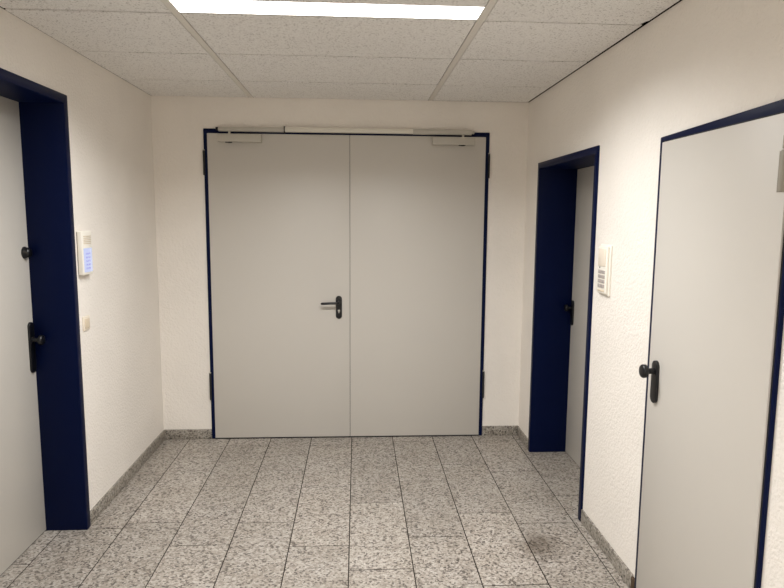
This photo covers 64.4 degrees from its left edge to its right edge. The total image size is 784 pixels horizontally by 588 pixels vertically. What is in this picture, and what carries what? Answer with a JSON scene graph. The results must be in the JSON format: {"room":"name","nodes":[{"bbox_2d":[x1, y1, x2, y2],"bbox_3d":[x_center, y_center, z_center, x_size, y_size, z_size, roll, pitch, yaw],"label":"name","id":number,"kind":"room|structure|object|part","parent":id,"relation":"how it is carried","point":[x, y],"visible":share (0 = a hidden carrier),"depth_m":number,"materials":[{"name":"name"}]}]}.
{"room":"building corridor","nodes":[
{"label":"building corridor","id":0,"kind":"room"},
{"bbox_2d":[0,7,163,509],"bbox_3d":[-1.722,0.288,0.982,0.420,2.514,7.565,0,7,-3],"label":"wall","id":1,"kind":"structure","parent":0,"point":[110,118],"depth_m":3.69,"materials":[{"name":"beige paint"}]},
{"bbox_2d":[0,68,90,575],"bbox_3d":[-1.728,0.197,2.732,0.260,2.266,1.007,0,7,-3],"label":"door","id":2,"kind":"structure","parent":1,"relation":"in","point":[44,486],"depth_m":3.11,"materials":[{"name":"blue paint"}]},
{"bbox_3d":[-1.832,0.272,3.167,0.010,0.262,0.046,0,7,-3],"label":"handle plate","id":3,"kind":"part","parent":2,"relation":"part of","materials":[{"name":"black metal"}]},
{"bbox_3d":[-1.799,0.234,3.164,0.055,0.052,0.052,0,7,-3],"label":"knob","id":4,"kind":"part","parent":2,"relation":"part of","materials":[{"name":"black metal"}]},
{"bbox_2d":[76,231,92,274],"bbox_3d":[-1.625,-0.218,3.291,0.032,0.230,0.124,0,7,-3],"label":"intercom panel","id":5,"kind":"object","parent":1,"relation":"attached to","point":[83,238],"visible":1,"depth_m":3.25,"materials":[{"name":"grey plastic"}]},
{"bbox_3d":[-1.637,-0.218,3.290,0.006,0.222,0.112,0,7,-3],"label":"mounting plate","id":6,"kind":"part","parent":5,"relation":"part of","materials":[{"name":"grey plastic"}]},
{"bbox_2d":[83,236,90,243],"bbox_3d":[-1.610,-0.286,3.286,0.003,0.042,0.088,0,7,-3],"label":"speaker grille","id":7,"kind":"object","parent":5,"relation":"attached to","point":[86,239],"depth_m":3.28,"materials":[{"name":"beige plastic"}]},
{"bbox_2d":[82,315,89,330],"bbox_3d":[-1.637,0.156,3.336,0.012,0.076,0.076,0,7,-3],"label":"light switch","id":8,"kind":"object","parent":1,"relation":"attached to","point":[86,320],"visible":1,"depth_m":3.32,"materials":[{"name":"beige plastic"}]},
{"bbox_2d":[90,430,164,524],"bbox_3d":[-1.678,1.140,4.034,0.010,0.075,1.330,0,7,-3],"label":"baseboard","id":9,"kind":"structure","parent":1,"relation":"attached to","point":[95,512],"depth_m":3.87,"materials":[{"name":"stone"}]},
{"bbox_2d":[0,435,628,587],"bbox_3d":[-0.160,1.561,1.232,3.400,0.050,7.575,0,7,-3],"label":"floor","id":10,"kind":"structure","parent":0,"point":[488,511],"depth_m":3.42,"materials":[{"name":"tile"}]},
{"bbox_2d":[151,96,528,429],"bbox_3d":[-0.368,-0.169,4.757,2.706,2.514,0.280,0,7,-3],"label":"wall","id":11,"kind":"structure","parent":0,"point":[178,122],"depth_m":4.56,"materials":[{"name":"beige paint"}]},
{"bbox_2d":[165,429,211,438],"bbox_3d":[-1.536,1.059,4.698,0.346,0.075,0.010,0,7,-3],"label":"baseboard","id":12,"kind":"structure","parent":11,"relation":"attached to","point":[172,433],"depth_m":4.69,"materials":[{"name":"stone"}]},
{"bbox_2d":[203,126,489,438],"bbox_3d":[-0.325,-0.052,4.638,2.073,2.312,0.170,0,7,-3],"label":"door","id":13,"kind":"structure","parent":11,"relation":"in","point":[346,267],"depth_m":4.61,"materials":[{"name":"grey paint"}]},
{"bbox_3d":[-0.452,0.066,4.589,0.146,0.028,0.058,0,7,-3],"label":"lever handle","id":14,"kind":"part","parent":13,"relation":"part of","materials":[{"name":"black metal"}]},
{"bbox_3d":[-0.395,0.099,4.629,0.046,0.172,0.009,0,7,-3],"label":"handle plate","id":15,"kind":"part","parent":13,"relation":"part of","materials":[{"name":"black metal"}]},
{"bbox_3d":[-0.328,-1.171,4.469,1.814,0.036,0.030,0,7,-3],"label":"slide rail","id":16,"kind":"part","parent":13,"relation":"part of","materials":[{"name":"grey metal"}]},
{"bbox_3d":[-0.306,-1.173,4.467,0.916,0.033,0.036,0,7,-3],"label":"rail","id":17,"kind":"part","parent":13,"relation":"part of","materials":[{"name":"metal"}]},
{"bbox_2d":[482,426,516,435],"bbox_3d":[0.836,1.060,4.831,0.274,0.075,0.010,0,7,-3],"label":"baseboard","id":18,"kind":"structure","parent":11,"relation":"attached to","point":[486,430],"depth_m":4.83,"materials":[{"name":"stone"}]},
{"bbox_2d":[0,0,681,101],"bbox_3d":[-0.149,-1.019,0.857,3.606,0.137,7.865,0,7,-3],"label":"ceiling","id":19,"kind":"structure","parent":0,"point":[522,49],"depth_m":3.07,"materials":[{"name":"white"}]},
{"bbox_2d":[161,0,252,97],"bbox_3d":[-0.800,-0.949,0.778,0.031,0.007,7.364,0,7,-3],"label":"rail","id":20,"kind":"object","parent":19,"relation":"attached to","point":[178,15],"visible":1,"depth_m":3.03,"materials":[{"name":"white metal"}]},
{"bbox_2d":[169,0,485,19],"bbox_3d":[-0.255,-1.185,2.532,1.251,0.054,0.167,0,7,-3],"label":"ceiling light","id":21,"kind":"object","parent":19,"relation":"attached to","point":[262,7],"visible":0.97,"depth_m":2.53,"materials":[{"name":"white plastic"}]},
{"bbox_2d":[428,0,497,100],"bbox_3d":[0.482,-0.948,0.850,0.031,0.007,7.364,0,7,-3],"label":"rail","id":22,"kind":"object","parent":19,"relation":"attached to","point":[491,3],"visible":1,"depth_m":3.01,"materials":[{"name":"white metal"}]},
{"bbox_2d":[518,0,783,587],"bbox_3d":[1.399,0.290,1.156,0.420,2.514,7.565,0,7,-3],"label":"wall","id":23,"kind":"structure","parent":0,"point":[698,62],"depth_m":2.81,"materials":[{"name":"beige paint"}]},
{"bbox_2d":[517,425,527,448],"bbox_3d":[0.986,1.079,4.684,0.010,0.075,0.323,0,7,-3],"label":"baseboard","id":24,"kind":"structure","parent":23,"relation":"attached to","point":[520,433],"depth_m":4.68,"materials":[{"name":"stone"}]},
{"bbox_2d":[528,145,599,521],"bbox_3d":[1.179,0.184,3.877,0.308,2.052,1.072,0,7,-3],"label":"door","id":25,"kind":"structure","parent":23,"relation":"in","point":[567,185],"depth_m":4.31,"materials":[{"name":"blue paint"}]},
{"bbox_3d":[1.227,0.097,4.335,0.050,0.050,0.050,0,7,-3],"label":"knob","id":26,"kind":"part","parent":25,"relation":"part of","materials":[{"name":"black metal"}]},
{"bbox_3d":[1.257,0.132,4.341,0.010,0.175,0.044,0,7,-3],"label":"handle plate","id":27,"kind":"part","parent":25,"relation":"part of","materials":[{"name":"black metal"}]},
{"bbox_2d":[597,244,612,295],"bbox_3d":[1.066,-0.121,3.130,0.026,0.254,0.130,0,7,-3],"label":"control panel","id":28,"kind":"object","parent":23,"relation":"attached to","point":[605,251],"visible":1,"depth_m":3.10,"materials":[{"name":"white plastic"}]},
{"bbox_2d":[581,509,632,587],"bbox_3d":[1.072,1.271,3.142,0.010,0.075,0.638,0,7,-3],"label":"baseboard","id":29,"kind":"structure","parent":23,"relation":"attached to","point":[612,556],"depth_m":3.09,"materials":[{"name":"stone"}]},
{"bbox_2d":[630,576,634,587],"bbox_3d":[1.090,1.316,2.808,0.012,0.068,0.034,0,7,-3],"label":"trim","id":30,"kind":"structure","parent":23,"relation":"attached to","point":[632,577],"depth_m":2.80,"materials":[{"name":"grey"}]},
{"bbox_2d":[634,99,783,587],"bbox_3d":[1.129,0.395,2.269,0.176,2.029,0.809,0,7,-3],"label":"door","id":31,"kind":"structure","parent":23,"relation":"in","point":[711,371],"depth_m":2.15,"materials":[{"name":"grey paint"}]},
{"bbox_3d":[1.052,0.317,2.561,0.056,0.057,0.057,0,7,-3],"label":"knob","id":32,"kind":"part","parent":31,"relation":"part of","materials":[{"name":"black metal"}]},
{"bbox_3d":[1.084,0.362,2.568,0.011,0.178,0.050,0,7,-3],"label":"handle plate","id":33,"kind":"part","parent":31,"relation":"part of","materials":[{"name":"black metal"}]}
]}

